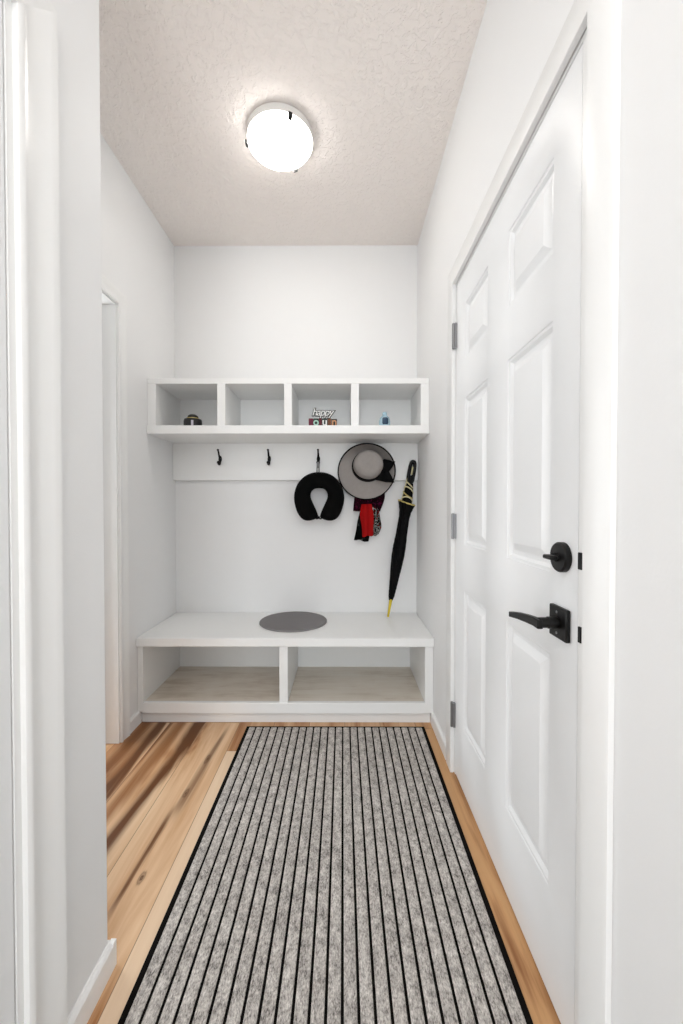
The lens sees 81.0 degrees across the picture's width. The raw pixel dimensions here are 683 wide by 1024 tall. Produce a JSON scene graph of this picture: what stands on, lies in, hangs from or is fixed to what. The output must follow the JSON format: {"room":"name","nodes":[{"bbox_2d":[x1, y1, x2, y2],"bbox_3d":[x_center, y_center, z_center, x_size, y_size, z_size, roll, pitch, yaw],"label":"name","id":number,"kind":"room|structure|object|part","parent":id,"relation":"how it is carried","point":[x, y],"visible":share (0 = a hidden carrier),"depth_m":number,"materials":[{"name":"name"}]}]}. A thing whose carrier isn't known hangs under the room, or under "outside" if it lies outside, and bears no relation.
{"room":"mudroom","nodes":[
{"label":"mudroom","id":0,"kind":"room"},
{"bbox_2d":[50,0,106,1015],"bbox_3d":[-0.805,-0.231,-1.233,0.483,2.708,4.335,0,1,0],"label":"wall","id":1,"kind":"structure","parent":0,"point":[77,20],"depth_m":0.86,"materials":[{"name":"paint"}]},
{"bbox_2d":[0,0,14,1023],"bbox_3d":[-0.578,0.117,0.267,0.036,1.951,0.814,0,1,0],"label":"door","id":2,"kind":"structure","parent":1,"relation":"in","point":[7,993],"depth_m":0.66,"materials":[{"name":"paint"}]},
{"bbox_2d":[2,0,67,1023],"bbox_3d":[-0.610,0.080,0.267,0.137,2.043,1.022,0,1,0],"label":"trim","id":3,"kind":"structure","parent":1,"relation":"attached to","point":[29,27],"depth_m":0.71,"materials":[{"name":"paint"}]},
{"bbox_2d":[68,938,116,1023],"bbox_3d":[-0.790,1.059,0.878,0.494,0.066,0.177,0,1,0],"label":"baseboard","id":4,"kind":"structure","parent":1,"relation":"attached to","point":[85,1004],"depth_m":0.89,"materials":[{"name":"paint"}]},
{"bbox_2d":[100,133,175,717],"bbox_3d":[-1.096,-0.274,1.651,0.120,2.708,1.671,0,1,0],"label":"wall","id":5,"kind":"structure","parent":0,"point":[137,255],"depth_m":2.08,"materials":[{"name":"paint"}]},
{"bbox_2d":[101,273,129,743],"bbox_3d":[-1.089,0.035,1.446,0.136,2.097,0.940,0,1,0],"label":"trim","id":6,"kind":"structure","parent":5,"relation":"attached to","point":[114,302],"depth_m":1.85,"materials":[{"name":"paint"}]},
{"bbox_2d":[130,711,141,733],"bbox_3d":[-1.028,1.042,1.990,0.012,0.066,0.112,0,1,0],"label":"baseboard","id":7,"kind":"structure","parent":5,"relation":"attached to","point":[136,719],"depth_m":1.99,"materials":[{"name":"paint"}]},
{"bbox_2d":[99,0,486,245],"bbox_3d":[-0.727,-1.657,-0.412,2.950,0.120,6.020,0,1,0],"label":"ceiling","id":8,"kind":"structure","parent":0,"point":[378,84],"depth_m":1.60,"materials":[{"name":"white paint"}]},
{"bbox_2d":[245,102,312,172],"bbox_3d":[-0.268,-1.594,1.725,0.290,0.071,0.281,0,1,0],"label":"ceiling light","id":9,"kind":"object","parent":8,"relation":"attached to","point":[279,136],"visible":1,"depth_m":1.67,"materials":[{"name":"white glass"}]},
{"bbox_2d":[174,245,416,612],"bbox_3d":[-0.281,-0.287,2.543,1.780,2.708,0.120,0,1,0],"label":"wall","id":10,"kind":"structure","parent":0,"point":[344,311],"depth_m":2.47,"materials":[{"name":"paint"}]},
{"bbox_2d":[147,378,428,442],"bbox_3d":[-0.283,-0.566,2.297,1.498,0.296,0.362,0,1,0],"label":"cubby shelf","id":11,"kind":"object","parent":10,"relation":"attached to","point":[230,410],"visible":0.98,"depth_m":2.24,"materials":[{"name":"paint"}]},
{"bbox_3d":[-1.010,-0.573,2.289,0.045,0.222,0.322,0,1,0],"label":"panel","id":12,"kind":"part","parent":11,"relation":"part of","materials":[{"name":"paint"}]},
{"bbox_2d":[183,414,201,424],"bbox_3d":[-0.812,-0.497,2.186,0.097,0.073,0.098,0,1,0],"label":"canister","id":13,"kind":"object","parent":11,"relation":"on","point":[192,419],"visible":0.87,"depth_m":2.15,"materials":[{"name":"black metal"}]},
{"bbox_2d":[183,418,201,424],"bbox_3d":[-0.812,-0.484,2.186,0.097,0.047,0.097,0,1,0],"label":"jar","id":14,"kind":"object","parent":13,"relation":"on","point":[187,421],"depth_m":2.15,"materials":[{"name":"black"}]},
{"bbox_3d":[-0.283,-0.576,2.463,1.498,0.222,0.030,0,1,0],"label":"panel","id":15,"kind":"part","parent":11,"relation":"part of","materials":[{"name":"paint"}]},
{"bbox_2d":[309,408,336,424],"bbox_3d":[-0.100,-0.511,2.158,0.152,0.102,0.021,0,1,0],"label":"word sign","id":16,"kind":"object","parent":11,"relation":"on","point":[320,413],"visible":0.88,"depth_m":2.15,"materials":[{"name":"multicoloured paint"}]},
{"bbox_2d":[379,412,389,424],"bbox_3d":[0.234,-0.500,2.166,0.060,0.080,0.061,0,1,0],"label":"bottle","id":17,"kind":"object","parent":11,"relation":"on","point":[384,419],"visible":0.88,"depth_m":2.15,"materials":[{"name":"blue plastic"}]},
{"bbox_3d":[0.444,-0.573,2.284,0.044,0.222,0.322,0,1,0],"label":"panel","id":18,"kind":"part","parent":11,"relation":"part of","materials":[{"name":"paint"}]},
{"bbox_2d":[173,443,417,480],"bbox_3d":[-0.283,-0.307,2.463,1.498,0.226,0.038,0,1,0],"label":"hook rail","id":19,"kind":"object","parent":10,"relation":"attached to","point":[191,461],"visible":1,"depth_m":2.44,"materials":[{"name":"paint"}]},
{"bbox_2d":[217,449,221,464],"bbox_3d":[-0.741,-0.331,2.420,0.022,0.096,0.054,0,1,0],"label":"coat hook","id":20,"kind":"object","parent":19,"relation":"attached to","point":[219,456],"visible":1,"depth_m":2.42,"materials":[{"name":"black metal"}]},
{"bbox_2d":[267,449,270,464],"bbox_3d":[-0.441,-0.331,2.418,0.022,0.096,0.054,0,1,0],"label":"coat hook","id":21,"kind":"object","parent":19,"relation":"attached to","point":[269,457],"visible":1,"depth_m":2.41,"materials":[{"name":"black metal"}]},
{"bbox_2d":[353,494,384,541],"bbox_3d":[0.169,-0.031,2.429,0.195,0.427,0.050,0,1,0],"label":"scarf","id":22,"kind":"object","parent":19,"relation":"hanging from","point":[369,522],"visible":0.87,"depth_m":2.43,"materials":[{"name":"red fabric"}]},
{"bbox_2d":[87,693,560,1023],"bbox_3d":[-0.727,1.171,-0.370,2.950,0.120,6.020,0,1,0],"label":"floor","id":23,"kind":"structure","parent":0,"point":[164,781],"depth_m":1.36,"materials":[{"name":"brown wood"}]},
{"bbox_2d":[136,612,433,721],"bbox_3d":[-0.284,0.851,2.254,1.498,0.440,0.491,0,1,0],"label":"storage bench","id":24,"kind":"object","parent":23,"relation":"on","point":[192,666],"visible":0.94,"depth_m":2.13,"materials":[{"name":"paint"}]},
{"bbox_3d":[-1.019,0.843,2.254,0.028,0.340,0.457,0,1,0],"label":"panel","id":25,"kind":"part","parent":24,"relation":"part of","materials":[{"name":"paint"}]},
{"bbox_3d":[-0.292,0.991,2.031,1.427,0.054,0.023,0,1,0],"label":"rail","id":26,"kind":"part","parent":24,"relation":"part of","materials":[{"name":"paint"}]},
{"bbox_2d":[259,611,326,631],"bbox_3d":[-0.275,0.624,2.290,0.383,0.012,0.383,0,1,0],"label":"mat","id":27,"kind":"object","parent":24,"relation":"on","point":[296,621],"visible":1,"depth_m":2.26,"materials":[{"name":"grey fabric"}]},
{"bbox_3d":[-0.283,0.854,2.490,1.498,0.368,0.019,0,1,0],"label":"panel","id":28,"kind":"part","parent":24,"relation":"part of","materials":[{"name":"paint"}]},
{"bbox_2d":[387,460,416,616],"bbox_3d":[0.364,0.155,2.420,0.184,0.945,0.088,0,1,0],"label":"umbrella","id":29,"kind":"object","parent":24,"relation":"on","point":[406,506],"visible":1,"depth_m":2.39,"materials":[{"name":"fabric"}]},
{"bbox_3d":[0.425,-0.238,2.427,0.064,0.159,0.030,0,1,0],"label":"handle","id":30,"kind":"part","parent":29,"relation":"part of","materials":[{"name":"black plastic"}]},
{"bbox_3d":[0.444,0.843,2.249,0.042,0.340,0.457,0,1,0],"label":"panel","id":31,"kind":"part","parent":24,"relation":"part of","materials":[{"name":"paint"}]},
{"bbox_2d":[118,726,532,1023],"bbox_3d":[-0.034,1.090,0.798,0.886,0.007,2.402,0,1,0],"label":"rug","id":32,"kind":"object","parent":23,"relation":"on","point":[330,875],"visible":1,"depth_m":1.11,"materials":[{"name":"grey fabric"}]},
{"bbox_2d":[416,0,682,1023],"bbox_3d":[0.526,-0.242,-0.463,0.140,2.708,5.886,0,1,0],"label":"wall","id":33,"kind":"structure","parent":0,"point":[515,40],"depth_m":0.62,"materials":[{"name":"paint"}]},
{"bbox_2d":[430,711,445,759],"bbox_3d":[0.459,1.044,1.890,0.012,0.066,0.301,0,1,0],"label":"baseboard","id":34,"kind":"structure","parent":33,"relation":"attached to","point":[435,725],"depth_m":1.87,"materials":[{"name":"paint"}]},
{"bbox_2d":[450,44,582,1023],"bbox_3d":[0.460,0.085,1.204,0.102,1.988,0.880,0,1,0],"label":"door","id":35,"kind":"structure","parent":33,"relation":"in","point":[516,333],"depth_m":1.01,"materials":[{"name":"paint"}]},
{"bbox_3d":[0.432,0.238,0.905,0.048,0.037,0.146,0,1,0],"label":"lever","id":36,"kind":"part","parent":35,"relation":"part of","materials":[{"name":"black metal"}]},
{"bbox_3d":[0.460,0.233,0.844,0.010,0.067,0.067,0,1,0],"label":"lever handle","id":37,"kind":"part","parent":35,"relation":"part of","materials":[{"name":"black metal"}]},
{"bbox_3d":[0.464,0.239,0.777,0.005,0.031,0.009,0,1,0],"label":"strike plate","id":38,"kind":"part","parent":35,"relation":"part of","materials":[{"name":"black metal"}]},
{"bbox_3d":[0.464,0.095,0.773,0.005,0.033,0.018,0,1,0],"label":"strike plate","id":39,"kind":"part","parent":35,"relation":"part of","materials":[{"name":"black metal"}]},
{"bbox_2d":[446,0,621,1023],"bbox_3d":[0.523,0.047,1.194,0.148,2.081,1.046,0,1,0],"label":"trim","id":40,"kind":"structure","parent":33,"relation":"attached to","point":[601,39],"depth_m":0.71,"materials":[{"name":"paint"}]},
{"bbox_3d":[-0.141,-0.331,2.417,0.022,0.096,0.054,0,1,0],"label":"coat hook","id":41,"kind":"object","parent":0,"visible":0},
{"bbox_2d":[294,453,343,520],"bbox_3d":[-0.134,-0.153,2.390,0.301,0.411,0.101,0,1,0],"label":"pillow","id":42,"kind":"object","parent":41,"relation":"hanging from","point":[305,508],"visible":1,"depth_m":2.35,"materials":[{"name":"black fabric"}]},
{"bbox_3d":[0.157,-0.331,2.416,0.022,0.096,0.054,0,1,0],"label":"coat hook","id":43,"kind":"object","parent":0,"visible":0},
{"bbox_2d":[338,443,395,499],"bbox_3d":[0.149,-0.235,2.356,0.346,0.327,0.146,0,1,0],"label":"sun hat","id":44,"kind":"object","parent":43,"relation":"hanging from","point":[366,471],"visible":1,"depth_m":2.37,"materials":[{"name":"grey fabric"}]},
{"bbox_3d":[0.157,-0.273,2.337,0.178,0.174,0.108,0,1,0],"label":"crown","id":45,"kind":"part","parent":44,"relation":"part of","materials":[{"name":"grey fabric"}]}
]}

